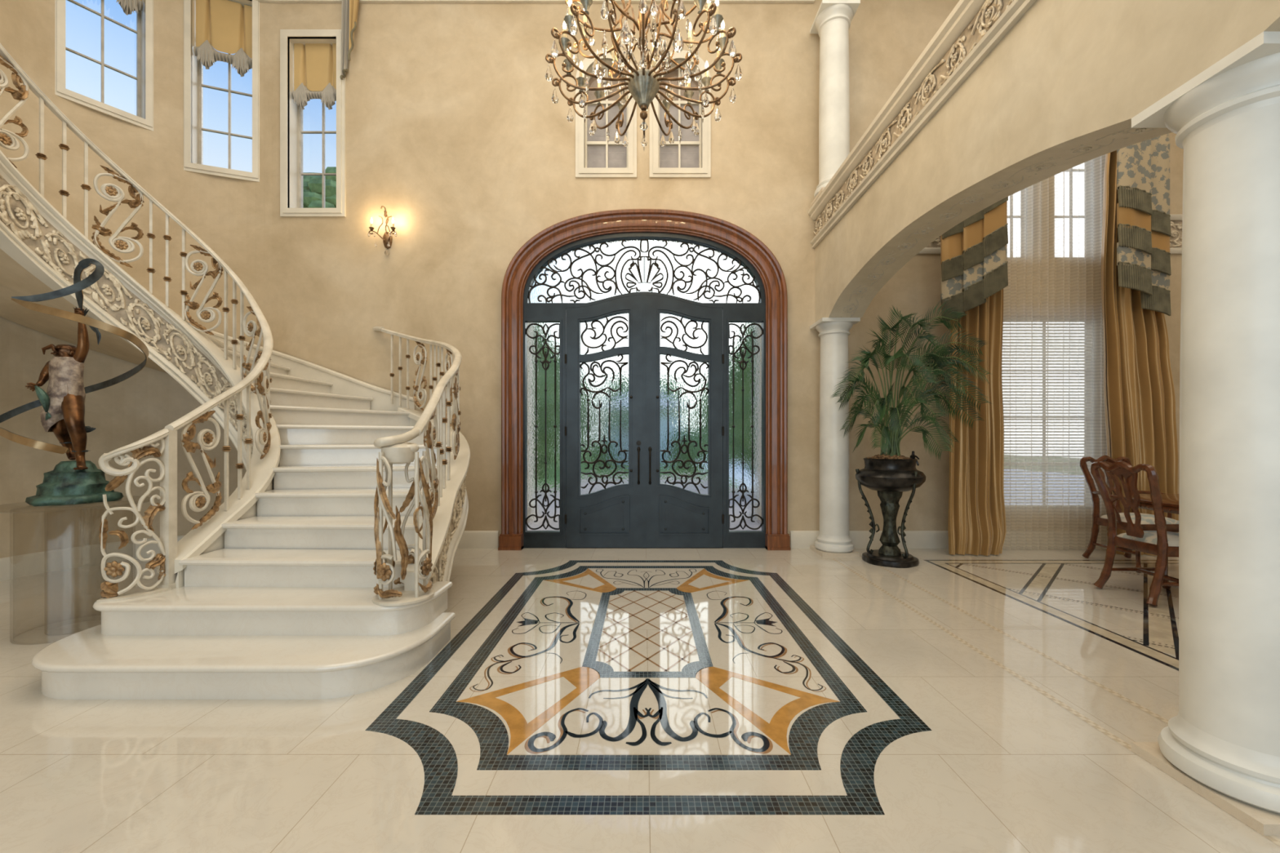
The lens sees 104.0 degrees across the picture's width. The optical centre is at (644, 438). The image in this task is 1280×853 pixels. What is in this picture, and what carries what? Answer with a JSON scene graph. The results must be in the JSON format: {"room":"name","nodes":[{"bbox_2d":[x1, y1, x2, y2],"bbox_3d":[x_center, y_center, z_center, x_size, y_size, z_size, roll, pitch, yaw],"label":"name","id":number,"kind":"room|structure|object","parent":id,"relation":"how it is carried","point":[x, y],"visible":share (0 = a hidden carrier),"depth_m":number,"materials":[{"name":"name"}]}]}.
{"room":"entrance hall","nodes":[
{"label":"entrance hall","id":0,"kind":"room"},
{"bbox_2d":[0,0,279,558],"bbox_3d":[-4.960,-2.150,4.996,0.665,6.700,2.390,0,0,45],"label":"wall","id":1,"kind":"structure","parent":0,"point":[239,220],"depth_m":5.00,"materials":[{"name":"paint"}]},
{"bbox_2d":[54,0,153,131],"bbox_3d":[-5.272,-4.157,4.881,0.254,2.055,0.700,0,0,34],"label":"window","id":2,"kind":"structure","parent":1,"relation":"in","point":[144,118],"depth_m":4.97,"materials":[{"name":"white wood"}]},
{"bbox_2d":[116,0,143,15],"bbox_3d":[-5.239,-4.648,4.859,0.115,0.884,0.520,0,0,34],"label":"shade","id":3,"kind":"object","parent":2,"relation":"attached to","point":[128,6],"visible":1,"depth_m":4.98,"materials":[{"name":"grey fabric"}]},
{"bbox_2d":[183,0,259,182],"bbox_3d":[-4.557,-3.837,5.458,0.700,2.055,0.254,0,0,-21],"label":"window","id":4,"kind":"structure","parent":1,"relation":"in","point":[193,85],"depth_m":5.38,"materials":[{"name":"white wood"}]},
{"bbox_2d":[193,0,252,76],"bbox_3d":[-4.543,-4.358,5.421,0.520,0.824,0.115,0,0,-21],"label":"shade","id":5,"kind":"object","parent":4,"relation":"attached to","point":[225,26],"visible":0.97,"depth_m":5.42,"materials":[{"name":"beige fabric"}]},
{"bbox_2d":[0,530,498,581],"bbox_3d":[-5.021,1.105,0.790,3.213,0.190,11.170,0,0,20],"label":"baseboard","id":6,"kind":"structure","parent":1,"relation":"attached to","point":[35,563],"depth_m":4.68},
{"bbox_2d":[251,0,814,3],"bbox_3d":[-3.989,-4.900,1.765,5.507,0.240,12.782,0,0,35],"label":"trim","id":7,"kind":"structure","parent":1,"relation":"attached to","point":[262,1],"depth_m":5.46,"materials":[{"name":"beige paint"}]},
{"bbox_2d":[0,547,1279,852],"bbox_3d":[1.375,1.275,0.243,14.250,0.150,11.086,0,0,0],"label":"floor","id":8,"kind":"structure","parent":0,"point":[1002,766],"depth_m":2.02,"materials":[{"name":"tile"}]},
{"bbox_2d":[0,496,149,554],"bbox_3d":[-3.600,0.800,3.170,0.676,0.800,0.676,0,0,0],"label":"pedestal","id":9,"kind":"object","parent":8,"relation":"on","point":[132,496],"visible":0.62,"depth_m":3.09,"materials":[{"name":"beige stone"}]},
{"bbox_2d":[0,257,148,506],"bbox_3d":[-3.644,-0.366,3.158,1.481,1.531,0.571,0,0,24],"label":"bronze sculpture","id":10,"kind":"object","parent":9,"relation":"on","point":[79,481],"visible":1,"depth_m":3.11,"materials":[{"name":"gold metal"}]},
{"bbox_2d":[0,150,470,699],"bbox_3d":[-3.286,-0.595,3.601,4.311,3.590,3.755,0,0,0],"label":"staircase","id":11,"kind":"structure","parent":8,"relation":"on","point":[271,598],"depth_m":3.19,"materials":[{"name":"stone"}]},
{"bbox_2d":[0,43,273,602],"bbox_3d":[-3.525,-1.083,3.417,1.597,3.920,1.513,0,0,0],"label":"stair railing","id":12,"kind":"object","parent":11,"relation":"on","point":[260,375],"visible":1,"depth_m":3.41,"materials":[{"name":"beige metal"}]},
{"bbox_2d":[372,326,462,606],"bbox_3d":[-1.889,-0.180,4.171,0.667,2.102,3.338,0,0,-28],"label":"stair railing","id":13,"kind":"object","parent":11,"relation":"on","point":[394,449],"visible":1,"depth_m":2.85,"materials":[{"name":"beige metal"}]},
{"bbox_2d":[365,560,931,814],"bbox_3d":[0.017,1.200,3.262,2.330,0.001,3.334,0,0,0],"label":"medallion","id":14,"kind":"object","parent":8,"relation":"on","point":[860,755],"visible":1,"depth_m":2.10,"materials":[{"name":"multicoloured stone"}]},
{"bbox_2d":[809,317,860,556],"bbox_3d":[2.000,-0.015,5.270,0.394,2.430,0.394,0,0,0],"label":"column","id":15,"kind":"structure","parent":8,"relation":"on","point":[833,540],"depth_m":5.14,"materials":[{"name":"beige stone"}]},
{"bbox_2d":[855,450,926,568],"bbox_3d":[2.393,0.660,4.880,0.623,1.080,0.620,0,0,0],"label":"planter","id":16,"kind":"object","parent":8,"relation":"on","point":[887,475],"visible":0.98,"depth_m":4.75,"materials":[{"name":"black metal"}]},
{"bbox_2d":[855,457,926,492],"bbox_3d":[2.395,0.352,4.880,0.620,0.325,0.620,0,0,0],"label":"bowl","id":17,"kind":"object","parent":16,"relation":"on","point":[878,474],"depth_m":4.67,"materials":[{"name":"black metal"}]},
{"bbox_2d":[831,300,992,460],"bbox_3d":[2.602,-0.576,4.757,1.575,1.565,0.685,0,0,0],"label":"potted palm","id":18,"kind":"object","parent":16,"relation":"in","point":[891,446],"visible":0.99,"depth_m":4.80,"materials":[{"name":"green plant"}]},
{"bbox_2d":[924,560,1178,671],"bbox_3d":[5.080,1.200,2.625,4.640,0.001,4.650,0,0,0],"label":"inlay","id":19,"kind":"structure","parent":8,"relation":"on","point":[1160,633],"depth_m":3.62,"materials":[{"name":"stone"}]},
{"bbox_2d":[831,558,1279,846],"bbox_3d":[2.050,1.199,1.500,0.364,0.001,7.000,0,0,0],"label":"trim","id":20,"kind":"structure","parent":8,"relation":"on","point":[1273,838],"depth_m":2.58,"materials":[{"name":"tile"}]},
{"bbox_2d":[1080,455,1178,573],"bbox_3d":[4.658,0.685,4.766,0.612,1.037,0.616,0,0,-2],"label":"dining chair","id":21,"kind":"object","parent":8,"relation":"on","point":[1148,523],"visible":0.45,"depth_m":4.91,"materials":[{"name":"brown wood"}]},
{"bbox_2d":[1090,461,1178,606],"bbox_3d":[3.884,0.685,3.772,0.616,1.037,0.569,0,0,2],"label":"dining chair","id":22,"kind":"object","parent":8,"relation":"on","point":[1162,543],"visible":0.84,"depth_m":3.74,"materials":[{"name":"brown wood"}]},
{"bbox_2d":[1125,493,1179,514],"bbox_3d":[4.950,0.827,3.450,2.272,0.724,1.589,0,0,0],"label":"dining table","id":23,"kind":"object","parent":8,"relation":"on","point":[1171,502],"visible":0.16,"depth_m":3.80,"materials":[{"name":"brown wood"}]},
{"bbox_2d":[1131,31,1279,835],"bbox_3d":[2.075,-0.015,1.715,0.439,2.430,0.439,0,0,0],"label":"column","id":24,"kind":"structure","parent":8,"relation":"on","point":[1222,744],"depth_m":1.64,"materials":[{"name":"beige stone"}]},
{"bbox_2d":[280,0,1183,547],"bbox_3d":[2.100,-2.150,5.606,12.200,6.700,0.240,0,0,0],"label":"wall","id":25,"kind":"structure","parent":0,"point":[455,127],"depth_m":5.49,"materials":[{"name":"paint"}]},
{"bbox_2d":[280,29,346,217],"bbox_3d":[-3.628,-3.453,5.579,0.705,2.042,0.254,0,0,0],"label":"window","id":26,"kind":"structure","parent":25,"relation":"in","point":[291,132],"depth_m":5.46,"materials":[{"name":"white wood"}]},
{"bbox_2d":[289,43,336,109],"bbox_3d":[-3.628,-4.008,5.539,0.525,0.761,0.115,0,0,0],"label":"shade","id":27,"kind":"object","parent":26,"relation":"attached to","point":[314,64],"visible":0.93,"depth_m":5.55,"materials":[{"name":"beige fabric"}]},
{"bbox_2d":[340,0,359,79],"bbox_3d":[-3.160,-4.649,5.422,0.281,1.501,0.104,0,0,0],"label":"swag","id":28,"kind":"object","parent":25,"relation":"hanging from","point":[349,8],"visible":1,"depth_m":5.42,"materials":[{"name":"beige fabric"}]},
{"bbox_2d":[367,205,397,254],"bbox_3d":[-2.812,-2.268,5.421,0.316,0.525,0.160,0,0,0],"label":"wall sconce","id":29,"kind":"object","parent":25,"relation":"attached to","point":[387,237],"visible":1,"depth_m":5.42,"materials":[{"name":"brown metal"}]},
{"bbox_2d":[368,223,374,231],"bbox_3d":[-2.927,-2.271,5.366,0.052,0.080,0.051,0,0,0],"label":"candle","id":30,"kind":"object","parent":29,"relation":"on","point":[371,228],"depth_m":5.36,"materials":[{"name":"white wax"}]},
{"bbox_2d":[390,222,395,231],"bbox_3d":[-2.697,-2.271,5.366,0.052,0.080,0.051,0,0,0],"label":"candle","id":31,"kind":"object","parent":29,"relation":"on","point":[393,228],"depth_m":5.36,"materials":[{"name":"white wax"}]},
{"bbox_2d":[575,50,636,177],"bbox_3d":[-0.418,-3.556,5.550,0.670,1.390,0.192,0,0,0],"label":"window","id":32,"kind":"structure","parent":25,"relation":"in","point":[595,157],"depth_m":5.57,"materials":[{"name":"white wood"}]},
{"bbox_2d":[587,105,626,168],"bbox_3d":[-0.418,-3.353,5.621,0.480,0.820,0.030,0,0,0],"label":"window pane","id":33,"kind":"object","parent":32,"relation":"attached to","point":[617,153],"depth_m":5.61,"materials":[{"name":"glass"}]},
{"bbox_2d":[497,208,791,550],"bbox_3d":[0.000,-0.645,5.479,3.144,3.689,0.214,0,0,0],"label":"door","id":34,"kind":"structure","parent":25,"relation":"in","point":[644,352],"depth_m":5.48,"materials":[{"name":"black metal"}]},
{"bbox_2d":[525,323,559,529],"bbox_3d":[-1.113,-0.134,5.504,0.388,2.277,0.036,0,0,0],"label":"grille","id":35,"kind":"object","parent":34,"relation":"attached to","point":[542,340],"depth_m":5.53,"materials":[{"name":"metal"}]},
{"bbox_2d":[580,315,628,493],"bbox_3d":[-0.443,-0.371,5.494,0.537,1.954,0.032,0,0,0],"label":"grille","id":36,"kind":"object","parent":34,"relation":"attached to","point":[604,340],"depth_m":5.52,"materials":[{"name":"metal"}]},
{"bbox_2d":[528,238,760,302],"bbox_3d":[0.000,-1.842,5.504,2.560,0.714,0.021,0,0,0],"label":"grille","id":37,"kind":"object","parent":34,"relation":"attached to","point":[584,270],"depth_m":5.53,"materials":[{"name":"metal"}]},
{"bbox_2d":[660,315,708,493],"bbox_3d":[0.443,-0.371,5.494,0.537,1.954,0.032,0,0,0],"label":"grille","id":38,"kind":"object","parent":34,"relation":"attached to","point":[684,340],"depth_m":5.52,"materials":[{"name":"metal"}]},
{"bbox_2d":[728,323,763,529],"bbox_3d":[1.113,-0.134,5.504,0.388,2.277,0.036,0,0,0],"label":"grille","id":39,"kind":"object","parent":34,"relation":"attached to","point":[745,340],"depth_m":5.53,"materials":[{"name":"metal"}]},
{"bbox_2d":[649,49,711,177],"bbox_3d":[0.391,-3.556,5.550,0.670,1.390,0.192,0,0,0],"label":"window","id":40,"kind":"structure","parent":25,"relation":"in","point":[690,157],"depth_m":5.58,"materials":[{"name":"white wood"}]},
{"bbox_2d":[659,105,698,168],"bbox_3d":[0.391,-3.353,5.621,0.480,0.820,0.030,0,0,0],"label":"window pane","id":41,"kind":"object","parent":40,"relation":"attached to","point":[668,153],"depth_m":5.61,"materials":[{"name":"glass"}]},
{"bbox_2d":[940,196,1008,555],"bbox_3d":[3.363,-1.665,5.073,0.734,5.705,0.297,0,0,0],"label":"drape","id":42,"kind":"object","parent":25,"relation":"hanging from","point":[974,261],"visible":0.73,"depth_m":5.12,"materials":[{"name":"gold fabric"}]},
{"bbox_2d":[790,530,1178,548],"bbox_3d":[4.900,1.105,5.475,6.600,0.190,0.022,0,0,0],"label":"baseboard","id":43,"kind":"structure","parent":25,"relation":"attached to","point":[799,539],"depth_m":5.46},
{"bbox_2d":[917,213,1182,253],"bbox_3d":[5.205,-2.239,5.463,5.990,0.428,0.045,0,0,0],"label":"trim","id":44,"kind":"structure","parent":25,"relation":"attached to","point":[1175,239],"depth_m":5.46,"materials":[{"name":"beige paint"}]},
{"bbox_2d":[1001,154,1106,549],"bbox_3d":[4.362,-1.445,5.360,1.206,5.250,0.068,0,0,0],"label":"sheer curtain","id":45,"kind":"object","parent":25,"relation":"hanging from","point":[1052,357],"visible":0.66,"depth_m":5.36,"materials":[{"name":"white fabric"}]},
{"bbox_2d":[1101,133,1177,555],"bbox_3d":[5.085,-1.570,5.077,0.790,5.516,0.315,0,0,0],"label":"drape","id":46,"kind":"object","parent":25,"relation":"hanging from","point":[1140,397],"visible":0.77,"depth_m":5.12,"materials":[{"name":"gold fabric"}]},
{"bbox_2d":[814,0,1279,322],"bbox_3d":[2.040,-1.685,0.243,0.340,0.910,10.486,0,0,0],"label":"wall","id":47,"kind":"structure","parent":0,"point":[1068,74],"depth_m":2.44,"materials":[{"name":"paint"}]},
{"bbox_2d":[807,0,1036,248],"bbox_3d":[2.000,-2.290,0.257,0.420,0.400,10.515,0,0,0],"label":"trim","id":48,"kind":"structure","parent":47,"relation":"attached to","point":[973,28],"depth_m":3.33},
{"bbox_2d":[840,127,1157,317],"bbox_3d":[2.041,-1.375,3.502,0.152,0.298,3.170,0,0,0],"label":"trim","id":49,"kind":"structure","parent":47,"relation":"attached to","point":[1140,130],"depth_m":2.98,"materials":[{"name":"beige paint"}]},
{"bbox_3d":[2.075,-2.505,0.243,0.470,0.030,10.486,0,0,0],"label":"trim","id":50,"kind":"structure","parent":47,"relation":"attached to","visible":0},
{"bbox_2d":[809,0,860,208],"bbox_3d":[2.000,-3.490,5.270,0.404,1.940,0.404,0,0,0],"label":"column","id":51,"kind":"structure","parent":50,"relation":"on","point":[833,20],"depth_m":5.14,"materials":[{"name":"beige stone"}]},
{"bbox_3d":[1.375,-5.575,0.243,14.250,0.150,11.086,0,0,0],"label":"ceiling","id":52,"kind":"structure","parent":0,"visible":0},
{"bbox_2d":[545,0,742,150],"bbox_3d":[-0.004,-3.759,3.260,1.260,3.482,1.242,0,0,10],"label":"chandelier","id":53,"kind":"object","parent":52,"relation":"hanging from","point":[643,84],"visible":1,"depth_m":3.18,"materials":[{"name":"brown metal"}]},
{"bbox_2d":[562,28,566,37],"bbox_3d":[-0.506,-2.551,3.174,0.025,0.090,0.025,0,0,-10],"label":"candle","id":54,"kind":"object","parent":53,"relation":"on","point":[564,35],"depth_m":3.16,"materials":[{"name":"white wax"}]},
{"bbox_2d":[568,6,572,15],"bbox_3d":[-0.446,-2.551,3.007,0.025,0.090,0.025,0,0,-30],"label":"candle","id":55,"kind":"object","parent":53,"relation":"on","point":[569,10],"depth_m":3.00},
{"bbox_2d":[582,14,586,22],"bbox_3d":[-0.405,-2.841,3.406,0.025,0.090,0.025,0,0,20],"label":"candle","id":56,"kind":"object","parent":53,"relation":"on","point":[584,19],"depth_m":3.40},
{"bbox_2d":[688,29,691,37],"bbox_3d":[0.323,-2.841,3.534,0.025,0.090,0.025,0,0,-40],"label":"candle","id":57,"kind":"object","parent":53,"relation":"on","point":[690,30],"depth_m":3.52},
{"bbox_2d":[715,5,719,14],"bbox_3d":[0.436,-2.551,3.003,0.025,0.090,0.025,0,0,30],"label":"candle","id":58,"kind":"object","parent":53,"relation":"on","point":[717,11],"depth_m":2.99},
{"bbox_2d":[716,49,720,58],"bbox_3d":[0.498,-2.551,3.346,0.025,0.090,0.025,0,0,-10],"label":"candle","id":59,"kind":"object","parent":53,"relation":"on","point":[718,51],"depth_m":3.34,"materials":[{"name":"white wax"}]},
{"bbox_2d":[720,28,724,36],"bbox_3d":[0.497,-2.551,3.169,0.025,0.090,0.025,0,0,10],"label":"candle","id":60,"kind":"object","parent":53,"relation":"on","point":[722,34],"depth_m":3.16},
{"label":"outside","id":61,"kind":"structure","parent":0,"visible":0},
{"bbox_3d":[0.000,1.420,32.993,60.000,0.160,54.014,0,0,0],"label":"lawn","id":62,"kind":"structure","parent":61,"visible":0},
{"bbox_2d":[302,166,336,208],"bbox_3d":[-12.059,-4.283,19.018,5.670,11.251,5.665,0,0,29],"label":"tree","id":63,"kind":"object","parent":62,"relation":"on","point":[312,184],"visible":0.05,"depth_m":16.92,"materials":[{"name":"green plant"}]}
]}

